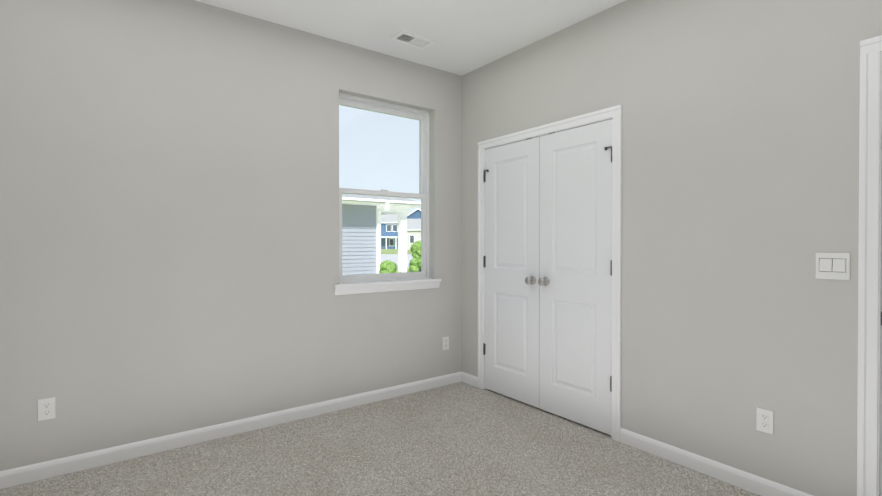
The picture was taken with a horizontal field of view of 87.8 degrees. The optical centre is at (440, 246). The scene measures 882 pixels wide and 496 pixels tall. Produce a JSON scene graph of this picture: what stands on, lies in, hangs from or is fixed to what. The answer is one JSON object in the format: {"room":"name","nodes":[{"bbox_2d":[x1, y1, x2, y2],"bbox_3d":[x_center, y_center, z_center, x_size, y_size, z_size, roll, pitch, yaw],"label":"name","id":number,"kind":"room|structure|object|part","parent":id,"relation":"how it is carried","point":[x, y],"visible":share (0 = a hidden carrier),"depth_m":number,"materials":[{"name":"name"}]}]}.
{"room":"empty bedroom","nodes":[
{"label":"empty bedroom","id":0,"kind":"room"},
{"bbox_2d":[0,0,461,470],"bbox_3d":[-0.955,-0.154,3.387,4.700,2.740,0.200,0,1,-37],"label":"wall","id":1,"kind":"structure","parent":0,"point":[169,217],"depth_m":2.81,"materials":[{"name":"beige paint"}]},
{"bbox_2d":[38,397,55,420],"bbox_3d":[-2.083,0.859,2.422,0.070,0.115,0.007,0,1,-37],"label":"electrical outlet","id":2,"kind":"object","parent":1,"relation":"attached to","point":[46,408],"visible":1,"depth_m":2.42,"materials":[{"name":"white plastic"}]},
{"bbox_2d":[0,371,461,488],"bbox_3d":[-1.231,1.175,3.058,3.550,0.088,0.013,0,1,-37],"label":"baseboard","id":3,"kind":"structure","parent":1,"relation":"attached to","point":[46,469],"depth_m":2.85,"materials":[{"name":"white paint"}]},
{"bbox_2d":[339,93,429,282],"bbox_3d":[-0.478,-0.448,3.767,0.877,1.449,0.090,0,1,-37],"label":"window","id":4,"kind":"structure","parent":1,"relation":"in","point":[425,114],"depth_m":3.83,"materials":[{"name":"white plastic"}]},
{"bbox_3d":[-0.490,-0.781,3.780,0.819,0.728,0.032,0,1,-37],"label":"window sash","id":5,"kind":"part","parent":4,"relation":"part of","materials":[{"name":"white plastic"}]},
{"bbox_3d":[-0.466,-0.103,3.753,0.819,0.724,0.032,0,1,-37],"label":"window sash","id":6,"kind":"part","parent":4,"relation":"part of","materials":[{"name":"white plastic"}]},
{"bbox_2d":[333,278,441,294],"bbox_3d":[-0.418,0.318,3.692,0.973,0.080,0.112,0,1,-37],"label":"window sill","id":7,"kind":"structure","parent":1,"relation":"attached to","point":[374,286],"depth_m":3.62,"materials":[{"name":"white paint"}]},
{"bbox_2d":[442,336,448,349],"bbox_3d":[0.042,0.846,4.010,0.070,0.115,0.007,0,1,-37],"label":"outlet","id":8,"kind":"object","parent":1,"relation":"attached to","point":[445,343],"visible":1,"depth_m":4.01,"materials":[{"name":"white plastic"}]},
{"bbox_2d":[0,382,759,495],"bbox_3d":[0.213,1.328,1.837,4.700,0.200,4.100,0,1,-37],"label":"floor","id":9,"kind":"structure","parent":0,"point":[460,439],"depth_m":2.60,"materials":[{"name":"carpet"}]},
{"bbox_2d":[195,0,624,75],"bbox_3d":[0.213,-1.602,1.814,4.700,0.180,4.100,0,1,-37],"label":"ceiling","id":10,"kind":"structure","parent":0,"point":[467,36],"depth_m":3.10,"materials":[{"name":"paint"}]},
{"bbox_2d":[390,30,435,48],"bbox_3d":[-0.205,-1.613,3.375,0.295,0.193,0.158,0,1,-37],"label":"ceiling vent","id":11,"kind":"object","parent":10,"relation":"in","point":[417,41],"visible":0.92,"depth_m":3.37,"materials":[{"name":"white metal"}]},
{"bbox_2d":[462,0,881,495],"bbox_3d":[1.402,-0.148,2.590,0.120,2.740,3.900,0,1,-37],"label":"wall","id":12,"kind":"structure","parent":0,"point":[740,164],"depth_m":2.38,"materials":[{"name":"beige paint"}]},
{"bbox_2d":[483,169,487,354],"bbox_3d":[0.375,0.137,3.859,0.015,1.562,0.058,0,1,-33],"label":"left closet door hinges","id":13,"kind":"object","parent":12,"relation":"attached to","point":[484,266],"visible":1,"depth_m":3.87,"materials":[{"name":"grey metal"}]},
{"bbox_2d":[485,136,539,407],"bbox_3d":[0.536,0.192,3.629,0.105,2.017,0.596,0,1,-37],"label":"closet door","id":14,"kind":"structure","parent":12,"relation":"in","point":[512,255],"depth_m":3.62,"materials":[{"name":"white paint"}]},
{"bbox_3d":[0.663,0.254,3.429,0.070,0.065,0.065,0,1,-37],"label":"knob","id":15,"kind":"part","parent":14,"relation":"part of","materials":[{"name":"grey metal"}]},
{"bbox_2d":[478,105,621,441],"bbox_3d":[0.767,0.165,3.427,0.138,2.102,1.337,0,1,-37],"label":"door frame","id":16,"kind":"structure","parent":12,"relation":"attached to","point":[614,113],"depth_m":2.90,"materials":[{"name":"white paint"}]},
{"bbox_2d":[538,119,611,434],"bbox_3d":[0.895,0.195,3.148,0.105,2.017,0.596,0,1,-37],"label":"closet door","id":17,"kind":"structure","parent":12,"relation":"in","point":[575,342],"depth_m":3.13,"materials":[{"name":"white paint"}]},
{"bbox_3d":[0.740,0.255,3.327,0.070,0.065,0.065,0,1,-37],"label":"knob","id":18,"kind":"part","parent":17,"relation":"part of","materials":[{"name":"grey metal"}]},
{"bbox_2d":[604,146,611,391],"bbox_3d":[1.072,0.144,2.928,0.015,1.562,0.058,0,1,-41],"label":"right closet door hinges","id":19,"kind":"object","parent":12,"relation":"attached to","point":[605,148],"visible":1,"depth_m":2.91,"materials":[{"name":"grey metal"}]},
{"bbox_2d":[462,372,812,495],"bbox_3d":[1.308,1.178,2.615,0.013,0.088,3.737,0,1,-37],"label":"baseboard","id":20,"kind":"structure","parent":12,"relation":"attached to","point":[752,483],"depth_m":2.46,"materials":[{"name":"white paint"}]},
{"bbox_2d":[756,407,773,434],"bbox_3d":[1.585,0.854,2.245,0.007,0.115,0.070,0,1,-37],"label":"electrical outlet","id":21,"kind":"object","parent":12,"relation":"attached to","point":[764,420],"visible":1,"depth_m":2.24,"materials":[{"name":"white plastic"}]},
{"bbox_2d":[816,253,849,279],"bbox_3d":[1.737,0.086,2.035,0.009,0.118,0.118,0,1,-37],"label":"light switch","id":22,"kind":"object","parent":12,"relation":"attached to","point":[835,266],"visible":1,"depth_m":2.03,"materials":[{"name":"white plastic"}]},
{"bbox_2d":[857,35,881,495],"bbox_3d":[2.120,0.179,1.617,0.138,2.102,0.952,0,1,-37],"label":"door frame","id":23,"kind":"structure","parent":12,"relation":"attached to","point":[869,435],"depth_m":1.93,"materials":[{"name":"white paint"}]},
{"label":"outside","id":24,"kind":"structure","parent":0,"visible":0},
{"bbox_2d":[381,254,412,267],"bbox_3d":[11.027,1.106,42.229,160.001,0.020,30.999,0,0,2],"label":"street","id":25,"kind":"structure","parent":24,"point":[393,258],"depth_m":42.29,"materials":[{"name":"concrete"}]},
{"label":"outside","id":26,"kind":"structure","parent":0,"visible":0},
{"bbox_2d":[381,249,411,270],"bbox_3d":[2.294,0.897,89.978,520.000,0.300,520.000,0,1,-37],"label":"lawn","id":27,"kind":"structure","parent":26,"point":[391,251],"depth_m":78.55,"materials":[{"name":"green plant"}]},
{"bbox_2d":[342,188,420,282],"bbox_3d":[-10.117,-0.206,11.033,17.059,3.126,9.580,0,1,-37],"label":"neighbor house","id":28,"kind":"structure","parent":27,"relation":"on","point":[356,222],"depth_m":11.86,"materials":[{"name":"grey"}]},
{"bbox_2d":[381,213,397,248],"bbox_3d":[-12.433,-4.006,114.517,7.424,9.128,12.350,0,0,2],"label":"house","id":29,"kind":"structure","parent":27,"relation":"on","point":[388,233],"depth_m":110.35,"materials":[{"name":"blue"}]},
{"bbox_2d":[379,240,420,280],"bbox_3d":[-0.880,0.652,10.842,1.357,1.602,1.048,0,1,-37],"label":"bush","id":30,"kind":"object","parent":27,"relation":"on","point":[391,268],"depth_m":10.78,"materials":[{"name":"green plant"}]},
{"bbox_2d":[407,219,420,248],"bbox_3d":[-3.854,-3.054,109.594,8.828,7.301,11.750,0,0,2],"label":"house","id":31,"kind":"structure","parent":27,"relation":"on","point":[416,231],"depth_m":104.22,"materials":[{"name":"grey"}]},
{"bbox_2d":[407,209,420,218],"bbox_3d":[-6.107,-4.962,129.162,10.143,10.814,10.720,0,0,2],"label":"house","id":32,"kind":"structure","parent":27,"relation":"on","point":[414,215],"depth_m":124.16,"materials":[{"name":"blue"}]}
]}

